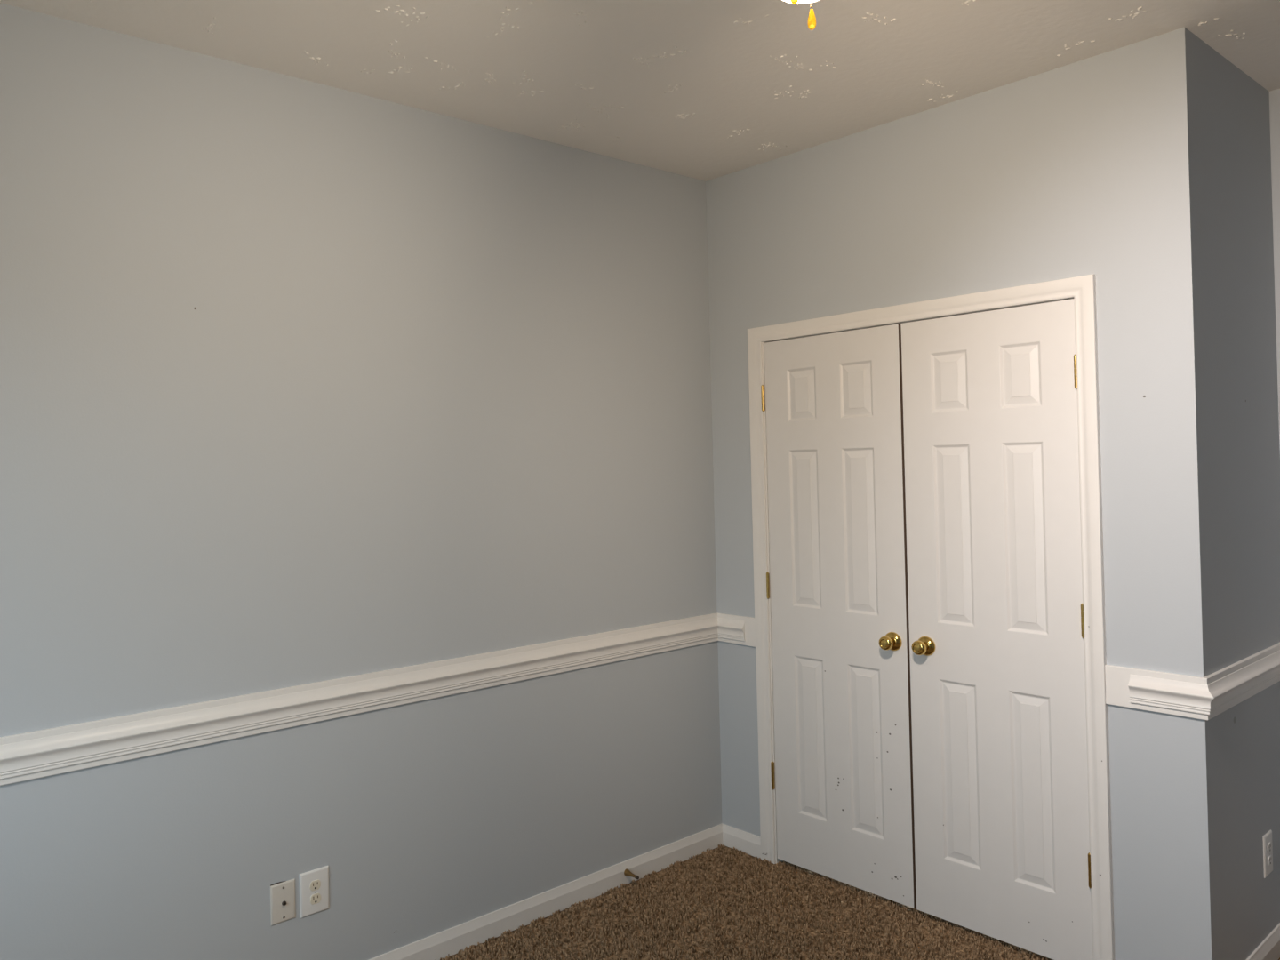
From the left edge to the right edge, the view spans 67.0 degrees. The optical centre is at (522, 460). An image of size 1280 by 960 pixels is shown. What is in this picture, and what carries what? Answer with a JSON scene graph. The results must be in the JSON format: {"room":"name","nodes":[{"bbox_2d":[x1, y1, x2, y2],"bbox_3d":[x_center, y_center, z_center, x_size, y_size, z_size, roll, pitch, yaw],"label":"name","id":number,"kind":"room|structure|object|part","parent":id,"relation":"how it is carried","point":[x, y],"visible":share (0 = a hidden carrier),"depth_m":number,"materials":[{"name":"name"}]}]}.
{"room":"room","nodes":[
{"label":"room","id":0,"kind":"room"},
{"bbox_2d":[0,2,722,959],"bbox_3d":[-0.693,0.245,2.860,3.948,2.962,0.114,-1,-1,-39],"label":"wall","id":1,"kind":"structure","parent":0,"point":[302,381],"depth_m":2.87,"materials":[{"name":"grey paint"}]},
{"bbox_2d":[270,878,295,925],"bbox_3d":[-0.689,1.274,2.756,0.076,0.113,0.012,-1,-1,-39],"label":"cable wall plate","id":2,"kind":"object","parent":1,"relation":"attached to","point":[282,894],"visible":1,"depth_m":2.75,"materials":[{"name":"white plastic"}]},
{"bbox_2d":[299,865,329,918],"bbox_3d":[-0.613,1.272,2.819,0.093,0.128,0.009,-1,-1,-39],"label":"power outlet","id":3,"kind":"object","parent":1,"relation":"attached to","point":[314,884],"visible":1,"depth_m":2.81,"materials":[{"name":"white plastic"}]},
{"bbox_2d":[309,880,320,891],"bbox_3d":[-0.612,1.252,2.817,0.034,0.029,0.004,-1,-1,-39],"label":"receptacle","id":4,"kind":"object","parent":3,"relation":"attached to","point":[315,885],"depth_m":2.82,"materials":[{"name":"beige plastic"}]},
{"bbox_2d":[310,893,320,904],"bbox_3d":[-0.611,1.291,2.817,0.034,0.029,0.004,-1,-1,-39],"label":"receptacle","id":5,"kind":"object","parent":3,"relation":"attached to","point":[315,898],"depth_m":2.82,"materials":[{"name":"beige plastic"}]},
{"bbox_2d":[0,612,718,785],"bbox_3d":[-0.637,0.717,2.800,3.720,0.115,0.030,-1,-1,-39],"label":"chair rail","id":6,"kind":"object","parent":1,"relation":"attached to","point":[57,750],"visible":1,"depth_m":2.81,"materials":[{"name":"white paint"}]},
{"bbox_2d":[368,823,723,959],"bbox_3d":[-0.622,1.573,2.801,3.720,0.082,0.014,-1,-1,-39],"label":"baseboard","id":7,"kind":"structure","parent":1,"relation":"attached to","point":[435,947],"depth_m":3.37,"materials":[{"name":"white paint"}]},
{"bbox_2d":[624,868,639,879],"bbox_3d":[0.410,1.550,3.574,0.026,0.025,0.075,-1,-1,-39],"label":"door stop","id":8,"kind":"object","parent":1,"relation":"attached to","point":[627,872],"visible":1,"depth_m":3.58,"materials":[{"name":"brown metal"}]},
{"bbox_3d":[0.408,1.550,3.578,0.026,0.025,0.066,-1,-1,-39],"label":"stem","id":9,"kind":"part","parent":8,"relation":"part of","materials":[{"name":"brown metal"}]},
{"bbox_2d":[0,0,1279,181],"bbox_3d":[0.846,-1.241,1.527,4.736,0.124,4.178,-1,-1,-39],"label":"ceiling","id":10,"kind":"structure","parent":0,"point":[702,90],"depth_m":2.72,"materials":[{"name":"white paint"}]},
{"bbox_2d":[783,0,817,30],"bbox_3d":[0.448,-0.889,1.440,0.958,0.570,0.998,-1,-1,-39],"label":"ceiling fan light","id":11,"kind":"object","parent":10,"relation":"hanging from","point":[812,20],"visible":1,"depth_m":1.34,"materials":[{"name":"white"}]},
{"bbox_3d":[0.421,-0.740,1.420,0.132,0.108,0.132,-1,-1,-39],"label":"lamp shade","id":12,"kind":"part","parent":11,"relation":"part of","materials":[{"name":"glass"}]},
{"bbox_2d":[440,844,1279,959],"bbox_3d":[0.915,1.617,1.507,4.736,0.124,4.178,-1,-1,-39],"label":"floor","id":13,"kind":"structure","parent":0,"point":[723,902],"depth_m":3.25,"materials":[{"name":"brown carpet"}]},
{"bbox_2d":[705,27,1211,959],"bbox_3d":[1.375,0.199,3.340,0.114,2.962,1.714,-1,-1,-39],"label":"wall","id":14,"kind":"structure","parent":0,"point":[1080,168],"depth_m":2.85,"materials":[{"name":"grey paint"}]},
{"bbox_2d":[717,612,755,647],"bbox_3d":[0.860,0.688,3.881,0.030,0.115,0.207,-1,-1,-39],"label":"chair rail","id":15,"kind":"object","parent":14,"relation":"attached to","point":[737,629],"visible":1,"depth_m":3.87,"materials":[{"name":"white paint"}]},
{"bbox_3d":[0.842,0.690,3.896,0.020,0.083,0.142,-1,-1,-39],"label":"moulding","id":16,"kind":"part","parent":15,"relation":"part of","materials":[{"name":"white paint"}]},
{"bbox_2d":[722,824,760,857],"bbox_3d":[0.888,1.544,3.880,0.014,0.082,0.207,-1,-1,-39],"label":"baseboard","id":17,"kind":"structure","parent":14,"relation":"attached to","point":[748,843],"depth_m":3.87,"materials":[{"name":"white paint"}]},
{"bbox_2d":[760,323,916,908],"bbox_3d":[1.138,0.544,3.534,0.094,2.025,0.582,-1,-1,-39],"label":"door","id":18,"kind":"structure","parent":14,"relation":"in","point":[834,402],"depth_m":3.51,"materials":[{"name":"white paint"}]},
{"bbox_3d":[1.276,0.635,3.336,0.059,0.050,0.050,-1,-1,-39],"label":"knob","id":19,"kind":"part","parent":18,"relation":"part of","materials":[{"name":"gold metal"}]},
{"bbox_2d":[747,273,1114,959],"bbox_3d":[1.364,0.517,3.346,0.133,2.110,1.264,-1,-1,-39],"label":"door frame","id":20,"kind":"structure","parent":14,"relation":"attached to","point":[1083,288],"depth_m":2.86,"materials":[{"name":"white paint"}]},
{"bbox_2d":[900,298,1092,959],"bbox_3d":[1.502,0.532,3.078,0.094,2.025,0.568,-1,-1,-39],"label":"door","id":21,"kind":"structure","parent":14,"relation":"in","point":[996,627],"depth_m":3.07,"materials":[{"name":"white paint"}]},
{"bbox_3d":[1.352,0.633,3.240,0.059,0.050,0.050,-1,-1,-39],"label":"knob","id":22,"kind":"part","parent":21,"relation":"part of","materials":[{"name":"gold metal"}]},
{"bbox_2d":[1104,664,1213,719],"bbox_3d":[1.797,0.657,2.705,0.030,0.115,0.273,-1,-1,-39],"label":"chair rail","id":23,"kind":"object","parent":14,"relation":"attached to","point":[1177,694],"visible":1,"depth_m":2.70,"materials":[{"name":"white paint"}]},
{"bbox_3d":[1.814,0.658,2.676,0.020,0.083,0.207,-1,-1,-39],"label":"moulding","id":24,"kind":"part","parent":23,"relation":"part of","materials":[{"name":"white paint"}]},
{"bbox_2d":[1184,27,1279,959],"bbox_3d":[2.137,0.177,2.925,0.788,2.962,0.114,-1,-1,-39],"label":"wall","id":25,"kind":"structure","parent":0,"point":[1228,124],"depth_m":2.84,"materials":[{"name":"grey paint"}]},
{"bbox_2d":[1204,642,1279,719],"bbox_3d":[2.181,0.649,2.856,0.818,0.115,0.030,-1,-1,-39],"label":"chair rail","id":26,"kind":"object","parent":25,"relation":"attached to","point":[1228,686],"visible":1,"depth_m":2.79,"materials":[{"name":"white paint"}]},
{"bbox_2d":[1246,922,1279,959],"bbox_3d":[2.203,1.506,2.861,0.802,0.082,0.014,-1,-1,-39],"label":"baseboard","id":27,"kind":"structure","parent":25,"relation":"attached to","point":[1268,948],"depth_m":2.92,"materials":[{"name":"white paint"}]},
{"bbox_2d":[1263,829,1272,878],"bbox_3d":[2.304,1.215,2.953,0.080,0.127,0.008,-1,-1,-39],"label":"power outlet","id":28,"kind":"object","parent":25,"relation":"attached to","point":[1268,847],"visible":1,"depth_m":2.94,"materials":[{"name":"white plastic"}]},
{"bbox_2d":[1267,855,1271,865],"bbox_3d":[2.305,1.235,2.951,0.034,0.029,0.004,-1,-1,-39],"label":"receptacle","id":29,"kind":"object","parent":28,"relation":"attached to","point":[1269,857],"depth_m":2.95,"materials":[{"name":"white plastic"}]},
{"bbox_2d":[1267,842,1271,853],"bbox_3d":[2.304,1.195,2.951,0.034,0.029,0.004,-1,-1,-39],"label":"receptacle","id":30,"kind":"object","parent":28,"relation":"attached to","point":[1269,844],"depth_m":2.95,"materials":[{"name":"white plastic"}]},
{"bbox_2d":[1268,88,1279,450],"bbox_3d":[2.687,0.164,2.957,0.114,2.962,4.178,-1,-1,-39],"label":"wall","id":31,"kind":"structure","parent":0,"point":[1274,95],"depth_m":3.13,"materials":[{"name":"grey paint"}]}
]}

